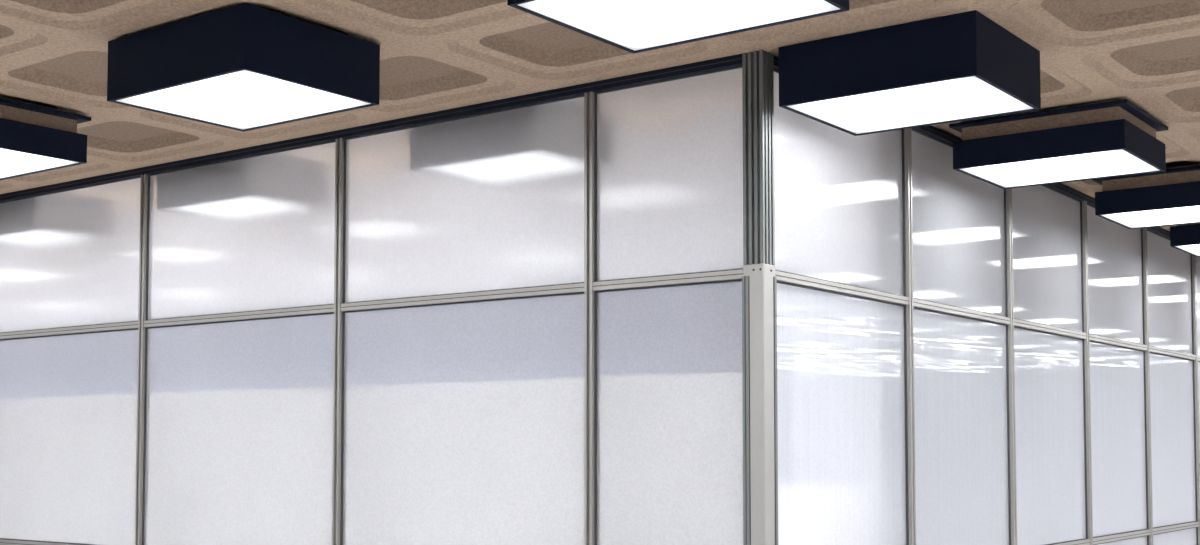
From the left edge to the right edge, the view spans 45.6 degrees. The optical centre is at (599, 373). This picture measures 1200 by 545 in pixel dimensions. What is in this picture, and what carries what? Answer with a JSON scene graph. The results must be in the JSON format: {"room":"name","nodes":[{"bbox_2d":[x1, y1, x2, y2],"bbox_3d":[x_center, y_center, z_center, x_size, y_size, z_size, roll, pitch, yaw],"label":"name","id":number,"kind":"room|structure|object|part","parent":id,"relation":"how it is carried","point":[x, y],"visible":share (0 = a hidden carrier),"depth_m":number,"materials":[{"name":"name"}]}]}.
{"room":"office interior","nodes":[
{"label":"office interior","id":0,"kind":"room"},
{"bbox_2d":[0,0,1199,230],"bbox_3d":[3.726,-0.881,10.971,21.240,0.065,25.075,-2,-4,36],"label":"ceiling","id":1,"kind":"structure","parent":0,"point":[436,55],"depth_m":5.25,"materials":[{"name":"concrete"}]},
{"bbox_2d":[0,97,90,179],"bbox_3d":[-2.653,-1.000,6.055,0.754,0.212,0.624,-2,-4,36],"label":"ceiling light","id":2,"kind":"object","parent":1,"relation":"hanging from","point":[34,138],"visible":1,"depth_m":5.95,"materials":[{"name":"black metal"}]},
{"bbox_2d":[0,148,78,177],"bbox_3d":[-2.653,-0.903,6.050,0.701,0.008,0.571,-2,-4,36],"label":"diffuser","id":3,"kind":"object","parent":2,"relation":"attached to","point":[14,162],"depth_m":6.04,"materials":[{"name":"white plastic"}]},
{"bbox_3d":[-2.653,-1.084,6.059,0.754,0.016,0.624,-2,-4,36],"label":"mounting plate","id":4,"kind":"part","parent":2,"relation":"part of","materials":[{"name":"blue metal"}]},
{"bbox_2d":[107,3,379,131],"bbox_3d":[-1.250,-1.055,5.020,0.730,0.212,0.600,-2,-4,36],"label":"ceiling light","id":5,"kind":"object","parent":1,"relation":"hanging from","point":[243,67],"visible":1,"depth_m":4.84,"materials":[{"name":"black metal"}]},
{"bbox_2d":[117,70,370,128],"bbox_3d":[-1.250,-0.957,5.014,0.701,0.008,0.571,-2,-4,36],"label":"diffuser","id":6,"kind":"object","parent":5,"relation":"attached to","point":[231,99],"depth_m":4.95,"materials":[{"name":"white plastic"}]},
{"bbox_2d":[0,54,741,201],"bbox_3d":[-3.704,-0.971,8.308,10.534,0.035,0.072,-2,-4,36],"label":"rail","id":7,"kind":"object","parent":1,"relation":"attached to","point":[734,60],"visible":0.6,"depth_m":6.13,"materials":[{"name":"grey"}]},
{"bbox_2d":[507,0,848,53],"bbox_3d":[0.218,-1.111,3.937,0.730,0.212,0.600,-2,-4,36],"label":"ceiling light","id":8,"kind":"object","parent":1,"relation":"hanging from","point":[632,26],"visible":1,"depth_m":4.02,"materials":[{"name":"white plastic"}]},
{"bbox_2d":[778,10,1040,135],"bbox_3d":[1.106,-1.051,5.095,0.730,0.212,0.600,-2,-4,36],"label":"ceiling light","id":9,"kind":"object","parent":1,"relation":"hanging from","point":[962,66],"visible":1,"depth_m":4.91,"materials":[{"name":"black metal"}]},
{"bbox_2d":[787,76,1033,133],"bbox_3d":[1.106,-0.953,5.090,0.701,0.008,0.571,-2,-4,36],"label":"diffuser","id":10,"kind":"object","parent":9,"relation":"attached to","point":[902,102],"depth_m":5.03,"materials":[{"name":"white plastic"}]},
{"bbox_2d":[774,56,1169,238],"bbox_3d":[3.785,-0.908,9.506,0.072,0.035,10.734,-2,-4,36],"label":"rail","id":11,"kind":"object","parent":1,"relation":"attached to","point":[930,130],"visible":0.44,"depth_m":7.61,"materials":[{"name":"grey"}]},
{"bbox_2d":[949,99,1167,188],"bbox_3d":[2.005,-0.991,6.235,0.754,0.212,0.624,-2,-4,36],"label":"ceiling light","id":12,"kind":"object","parent":1,"relation":"hanging from","point":[1116,137],"visible":1,"depth_m":6.06,"materials":[{"name":"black metal"}]},
{"bbox_3d":[2.005,-1.075,6.240,0.754,0.016,0.624,-2,-4,36],"label":"mounting plate","id":13,"kind":"part","parent":12,"relation":"part of","materials":[{"name":"blue metal"}]},
{"bbox_2d":[960,149,1159,187],"bbox_3d":[2.005,-0.893,6.230,0.701,0.008,0.571,-2,-4,36],"label":"diffuser","id":14,"kind":"object","parent":12,"relation":"attached to","point":[1042,166],"depth_m":6.17,"materials":[{"name":"white plastic"}]},
{"bbox_2d":[1092,164,1199,228],"bbox_3d":[3.047,-0.927,7.460,0.754,0.212,0.624,-2,-4,36],"label":"ceiling light","id":15,"kind":"object","parent":1,"relation":"hanging from","point":[1171,197],"visible":0.86,"depth_m":7.32,"materials":[{"name":"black metal"}]},
{"bbox_3d":[3.047,-1.011,7.464,0.754,0.016,0.624,-2,-4,36],"label":"mounting plate","id":16,"kind":"part","parent":15,"relation":"part of","materials":[{"name":"blue metal"}]},
{"bbox_2d":[1101,206,1199,227],"bbox_3d":[3.047,-0.829,7.455,0.701,0.008,0.571,-2,-4,36],"label":"diffuser","id":17,"kind":"object","parent":15,"relation":"attached to","point":[1125,216],"depth_m":7.46,"materials":[{"name":"white plastic"}]},
{"bbox_2d":[1170,223,1199,256],"bbox_3d":[3.896,-0.867,8.608,0.754,0.212,0.624,-2,-4,36],"label":"ceiling light","id":18,"kind":"object","parent":1,"relation":"hanging from","point":[1185,238],"visible":0.66,"depth_m":8.55,"materials":[{"name":"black metal"}]},
{"bbox_2d":[1175,244,1199,255],"bbox_3d":[3.896,-0.769,8.603,0.701,0.008,0.571,-2,-4,36],"label":"diffuser","id":19,"kind":"object","parent":18,"relation":"attached to","point":[1192,249],"depth_m":8.70,"materials":[{"name":"white plastic"}]},
{"bbox_3d":[3.508,2.210,10.651,19.400,0.100,24.000,-2,-4,36],"label":"floor","id":20,"kind":"structure","parent":0,"visible":0},
{"bbox_2d":[134,174,147,544],"bbox_3d":[-2.302,0.484,7.195,0.038,2.987,0.056,-2,-4,36],"label":"mullion","id":21,"kind":"object","parent":20,"relation":"on","point":[144,178],"visible":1,"depth_m":7.20,"materials":[{"name":"metal"}]},
{"bbox_2d":[332,138,343,544],"bbox_3d":[-1.156,0.439,6.350,0.038,2.987,0.056,-2,-4,36],"label":"mullion","id":22,"kind":"object","parent":20,"relation":"on","point":[339,144],"visible":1,"depth_m":6.36,"materials":[{"name":"metal"}]},
{"bbox_2d":[143,305,333,326],"bbox_3d":[-1.729,-0.269,6.811,1.387,0.032,0.050,-2,-4,36],"label":"rail","id":23,"kind":"object","parent":22,"relation":"attached to","point":[324,308],"visible":0.89,"depth_m":6.76,"materials":[{"name":"metal"}]},
{"bbox_2d":[146,140,335,320],"bbox_3d":[-1.729,-0.657,6.832,1.386,0.745,0.024,-2,-4,36],"label":"panel","id":24,"kind":"object","parent":23,"relation":"on","point":[252,233],"visible":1,"depth_m":6.80,"materials":[{"name":"glass"}]},
{"bbox_3d":[-1.729,0.875,6.751,1.387,0.032,0.050,-2,-4,36],"label":"rail","id":25,"kind":"object","parent":22,"relation":"attached to","visible":0},
{"bbox_2d":[142,312,333,544],"bbox_3d":[-1.729,0.303,6.781,1.386,1.112,0.024,-2,-4,36],"label":"panel","id":26,"kind":"object","parent":25,"relation":"on","point":[238,445],"visible":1,"depth_m":6.76,"materials":[{"name":"plastic"}]},
{"bbox_2d":[584,92,594,544],"bbox_3d":[-0.029,0.396,5.520,0.038,2.987,0.056,-2,-4,36],"label":"mullion","id":27,"kind":"object","parent":20,"relation":"on","point":[589,98],"visible":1,"depth_m":5.53,"materials":[{"name":"metal"}]},
{"bbox_2d":[340,283,583,310],"bbox_3d":[-0.593,-0.313,5.973,1.362,0.032,0.050,-2,-4,36],"label":"rail","id":28,"kind":"object","parent":27,"relation":"attached to","point":[569,288],"visible":0.86,"depth_m":5.91,"materials":[{"name":"metal"}]},
{"bbox_2d":[343,95,583,303],"bbox_3d":[-0.593,-0.701,5.994,1.361,0.745,0.024,-2,-4,36],"label":"panel","id":29,"kind":"object","parent":28,"relation":"on","point":[494,200],"visible":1,"depth_m":5.96,"materials":[{"name":"glass"}]},
{"bbox_2d":[593,269,742,290],"bbox_3d":[0.259,-0.346,5.345,0.680,0.032,0.050,-2,-4,36],"label":"rail","id":30,"kind":"object","parent":27,"relation":"attached to","point":[732,274],"visible":0.86,"depth_m":5.32,"materials":[{"name":"metal"}]},
{"bbox_2d":[595,66,742,281],"bbox_3d":[0.259,-0.734,5.366,0.678,0.745,0.024,-2,-4,36],"label":"panel","id":31,"kind":"object","parent":30,"relation":"on","point":[669,152],"visible":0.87,"depth_m":5.36,"materials":[{"name":"plastic"}]},
{"bbox_3d":[0.259,0.798,5.285,0.680,0.032,0.050,-2,-4,36],"label":"rail","id":32,"kind":"object","parent":27,"relation":"attached to","visible":0},
{"bbox_2d":[594,279,742,544],"bbox_3d":[0.259,0.227,5.315,0.678,1.112,0.024,-2,-4,36],"label":"panel","id":33,"kind":"object","parent":32,"relation":"on","point":[668,404],"visible":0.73,"depth_m":5.32,"materials":[{"name":"plastic"}]},
{"bbox_3d":[-0.593,0.831,5.913,1.362,0.032,0.050,-2,-4,36],"label":"rail","id":34,"kind":"object","parent":27,"relation":"attached to","visible":0},
{"bbox_2d":[340,292,583,544],"bbox_3d":[-0.593,0.259,5.943,1.361,1.112,0.024,-2,-4,36],"label":"panel","id":35,"kind":"object","parent":34,"relation":"on","point":[462,423],"visible":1,"depth_m":5.92,"materials":[{"name":"plastic"}]},
{"bbox_2d":[742,49,777,544],"bbox_3d":[0.570,0.355,5.077,0.090,3.022,0.091,-2,-4,36],"label":"post","id":36,"kind":"object","parent":20,"relation":"on","point":[759,281],"visible":1,"depth_m":5.08,"materials":[{"name":"grey metal"}]},
{"bbox_3d":[0.570,-0.771,5.138,0.082,0.767,0.082,-2,-4,36],"label":"finned post","id":37,"kind":"part","parent":36,"relation":"part of","materials":[{"name":"grey metal"}]},
{"bbox_3d":[0.570,0.738,5.059,0.086,2.255,0.086,-2,-4,36],"label":"smooth post","id":38,"kind":"part","parent":36,"relation":"part of","materials":[{"name":"metal"}]},
{"bbox_2d":[904,128,915,544],"bbox_3d":[1.306,0.425,6.074,0.056,2.987,0.038,-2,-4,36],"label":"mullion","id":39,"kind":"object","parent":20,"relation":"on","point":[907,132],"visible":0.37,"depth_m":6.08,"materials":[{"name":"metal"}]},
{"bbox_2d":[775,271,908,304],"bbox_3d":[0.946,-0.331,5.625,0.050,0.032,1.174,-2,-4,36],"label":"rail","id":40,"kind":"object","parent":39,"relation":"attached to","point":[781,276],"visible":0.75,"depth_m":5.57,"materials":[{"name":"metal"}]},
{"bbox_2d":[774,69,905,296],"bbox_3d":[0.946,-0.719,5.645,0.024,0.745,1.174,-2,-4,36],"label":"panel","id":41,"kind":"object","parent":40,"relation":"on","point":[839,196],"visible":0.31,"depth_m":5.63,"materials":[{"name":"plastic"}]},
{"bbox_2d":[913,298,1009,324],"bbox_3d":[1.660,-0.281,6.590,0.050,0.032,1.152,-2,-4,36],"label":"rail","id":42,"kind":"object","parent":39,"relation":"attached to","point":[918,303],"visible":0.86,"depth_m":6.53,"materials":[{"name":"metal"}]},
{"bbox_2d":[911,128,1007,316],"bbox_3d":[1.660,-0.668,6.610,0.024,0.745,1.151,-2,-4,36],"label":"panel","id":43,"kind":"object","parent":42,"relation":"on","point":[959,219],"visible":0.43,"depth_m":6.56,"materials":[{"name":"plastic"}]},
{"bbox_3d":[0.946,0.812,5.565,0.050,0.032,1.174,-2,-4,36],"label":"rail","id":44,"kind":"object","parent":39,"relation":"attached to","visible":0},
{"bbox_2d":[777,281,908,544],"bbox_3d":[0.946,0.241,5.595,0.024,1.112,1.174,-2,-4,36],"label":"panel","id":45,"kind":"object","parent":44,"relation":"on","point":[842,358],"visible":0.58,"depth_m":5.59,"materials":[{"name":"plastic"}]},
{"bbox_3d":[1.660,0.863,6.530,0.050,0.032,1.152,-2,-4,36],"label":"rail","id":46,"kind":"object","parent":39,"relation":"attached to","visible":0},
{"bbox_2d":[913,307,1010,544],"bbox_3d":[1.660,0.292,6.560,0.024,1.112,1.151,-2,-4,36],"label":"panel","id":47,"kind":"object","parent":46,"relation":"on","point":[962,428],"visible":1,"depth_m":6.55,"materials":[{"name":"plastic"}]},
{"bbox_2d":[1006,188,1016,544],"bbox_3d":[2.013,0.475,7.030,0.056,2.987,0.038,-2,-4,36],"label":"mullion","id":48,"kind":"object","parent":20,"relation":"on","point":[1012,424],"visible":0.37,"depth_m":7.04,"materials":[{"name":"metal"}]},
{"bbox_2d":[1014,319,1086,338],"bbox_3d":[2.361,-0.231,7.538,0.050,0.032,1.132,-2,-4,36],"label":"rail","id":49,"kind":"object","parent":48,"relation":"attached to","point":[1020,323],"visible":0.82,"depth_m":7.49,"materials":[{"name":"metal"}]},
{"bbox_2d":[1012,185,1083,332],"bbox_3d":[2.361,-0.619,7.558,0.024,0.745,1.131,-2,-4,36],"label":"panel","id":50,"kind":"object","parent":49,"relation":"on","point":[1046,221],"visible":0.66,"depth_m":7.57,"materials":[{"name":"plastic"}]},
{"bbox_2d":[1055,539,1089,544],"bbox_3d":[2.361,0.913,7.478,0.050,0.032,1.132,-2,-4,36],"label":"rail","id":51,"kind":"object","parent":48,"relation":"attached to","point":[1087,541],"visible":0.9,"depth_m":7.76,"materials":[{"name":"metal"}]},
{"bbox_2d":[1014,326,1087,544],"bbox_3d":[2.361,0.341,7.508,0.024,1.112,1.131,-2,-4,36],"label":"panel","id":52,"kind":"object","parent":51,"relation":"on","point":[1050,407],"visible":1,"depth_m":7.51,"materials":[{"name":"plastic"}]},
{"bbox_2d":[1082,201,1092,544],"bbox_3d":[2.708,0.524,7.970,0.056,2.987,0.038,-2,-4,36],"label":"mullion","id":53,"kind":"object","parent":20,"relation":"on","point":[1084,203],"visible":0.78,"depth_m":7.98,"materials":[{"name":"metal"}]},
{"bbox_2d":[1143,228,1152,544],"bbox_3d":[3.409,0.574,8.918,0.056,2.987,0.038,-2,-4,36],"label":"mullion","id":54,"kind":"object","parent":20,"relation":"on","point":[1145,254],"visible":0.37,"depth_m":8.92,"materials":[{"name":"metal"}]},
{"bbox_2d":[1089,334,1146,350],"bbox_3d":[3.059,-0.181,8.482,0.050,0.032,1.142,-2,-4,36],"label":"rail","id":55,"kind":"object","parent":54,"relation":"attached to","point":[1092,337],"visible":0.82,"depth_m":8.42,"materials":[{"name":"metal"}]},
{"bbox_2d":[1087,203,1144,344],"bbox_3d":[3.058,-0.569,8.502,0.024,0.745,1.141,-2,-4,36],"label":"panel","id":56,"kind":"object","parent":55,"relation":"on","point":[1115,251],"visible":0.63,"depth_m":8.51,"materials":[{"name":"plastic"}]},
{"bbox_2d":[1093,529,1150,544],"bbox_3d":[3.059,0.962,8.422,0.050,0.032,1.142,-2,-4,36],"label":"rail","id":57,"kind":"object","parent":54,"relation":"attached to","point":[1098,540],"visible":0.82,"depth_m":8.38,"materials":[{"name":"metal"}]},
{"bbox_2d":[1089,340,1148,537],"bbox_3d":[3.058,0.391,8.452,0.024,1.112,1.141,-2,-4,36],"label":"panel","id":58,"kind":"object","parent":57,"relation":"on","point":[1117,373],"visible":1,"depth_m":8.46,"materials":[{"name":"plastic"}]},
{"bbox_2d":[1192,256,1199,544],"bbox_3d":[4.110,0.624,9.866,0.056,2.987,0.038,-2,-4,36],"label":"mullion","id":59,"kind":"object","parent":20,"relation":"on","point":[1193,257],"visible":0.35,"depth_m":9.87,"materials":[{"name":"metal"}]},
{"bbox_2d":[1149,346,1195,359],"bbox_3d":[3.760,-0.132,9.430,0.050,0.032,1.142,-2,-4,36],"label":"rail","id":60,"kind":"object","parent":59,"relation":"attached to","point":[1151,349],"visible":0.82,"depth_m":9.39,"materials":[{"name":"metal"}]},
{"bbox_2d":[1147,229,1193,354],"bbox_3d":[3.759,-0.520,9.450,0.024,0.745,1.141,-2,-4,36],"label":"panel","id":61,"kind":"object","parent":60,"relation":"on","point":[1170,287],"visible":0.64,"depth_m":9.46,"materials":[{"name":"plastic"}]},
{"bbox_2d":[1153,522,1199,533],"bbox_3d":[3.760,1.012,9.370,0.050,0.032,1.142,-2,-4,36],"label":"rail","id":62,"kind":"object","parent":59,"relation":"attached to","point":[1193,524],"visible":0.82,"depth_m":9.33,"materials":[{"name":"metal"}]},
{"bbox_2d":[1150,352,1197,528],"bbox_3d":[3.759,0.441,9.400,0.024,1.112,1.141,-2,-4,36],"label":"panel","id":63,"kind":"object","parent":62,"relation":"on","point":[1172,379],"visible":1,"depth_m":9.42,"materials":[{"name":"plastic"}]},
{"bbox_3d":[4.460,-0.082,10.378,0.050,0.032,1.142,-2,-4,36],"label":"rail","id":64,"kind":"object","parent":59,"relation":"attached to","visible":0},
{"bbox_2d":[1196,257,1199,355],"bbox_3d":[4.460,-0.470,10.398,0.024,0.745,1.141,-2,-4,36],"label":"panel","id":65,"kind":"object","parent":64,"relation":"on","point":[1197,258],"visible":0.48,"depth_m":10.05,"materials":[{"name":"plastic"}]},
{"bbox_3d":[4.460,1.061,10.318,0.050,0.032,1.142,-2,-4,36],"label":"rail","id":66,"kind":"object","parent":59,"relation":"attached to","visible":0},
{"bbox_2d":[1198,361,1199,426],"bbox_3d":[4.460,0.490,10.348,0.024,1.112,1.141,-2,-4,36],"label":"panel","id":67,"kind":"object","parent":66,"relation":"on","point":[1198,361],"visible":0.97,"depth_m":10.00,"materials":[{"name":"plastic"}]},
{"bbox_3d":[3.059,1.991,8.368,0.048,0.100,1.142,-2,-4,36],"label":"rail","id":68,"kind":"object","parent":20,"relation":"on","visible":0},
{"bbox_2d":[1094,535,1148,544],"bbox_3d":[3.058,1.460,8.396,0.024,0.963,1.141,-2,-4,36],"label":"panel","id":69,"kind":"object","parent":68,"relation":"on","point":[1142,540],"visible":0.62,"depth_m":8.61,"materials":[{"name":"plastic"}]},
{"bbox_3d":[3.760,2.040,9.316,0.048,0.100,1.142,-2,-4,36],"label":"rail","id":70,"kind":"object","parent":20,"relation":"on","visible":0},
{"bbox_2d":[1153,527,1197,544],"bbox_3d":[3.759,1.510,9.344,0.024,0.963,1.141,-2,-4,36],"label":"panel","id":71,"kind":"object","parent":70,"relation":"on","point":[1189,536],"visible":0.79,"depth_m":9.45,"materials":[{"name":"plastic"}]},
{"bbox_3d":[-3.440,0.528,8.035,0.038,2.987,0.056,-2,-4,36],"label":"mullion","id":72,"kind":"object","parent":20,"relation":"on","visible":0},
{"bbox_2d":[0,539,75,544],"bbox_3d":[-2.871,0.919,7.593,1.377,0.032,0.050,-2,-4,36],"label":"rail","id":73,"kind":"object","parent":72,"relation":"attached to","point":[2,542],"visible":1,"depth_m":7.75,"materials":[{"name":"metal"}]},
{"bbox_2d":[0,328,137,544],"bbox_3d":[-2.872,0.347,7.623,1.376,1.112,0.024,-2,-4,36],"label":"panel","id":74,"kind":"object","parent":73,"relation":"on","point":[68,402],"visible":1,"depth_m":7.58,"materials":[{"name":"plastic"}]},
{"bbox_2d":[0,321,137,338],"bbox_3d":[-2.871,-0.225,7.653,1.377,0.032,0.050,-2,-4,36],"label":"rail","id":75,"kind":"object","parent":72,"relation":"attached to","point":[127,325],"visible":0.83,"depth_m":7.58,"materials":[{"name":"metal"}]},
{"bbox_2d":[0,176,140,332],"bbox_3d":[-2.872,-0.613,7.674,1.376,0.745,0.024,-2,-4,36],"label":"panel","id":76,"kind":"object","parent":75,"relation":"on","point":[70,257],"visible":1,"depth_m":7.64,"materials":[{"name":"plastic"}]}
]}

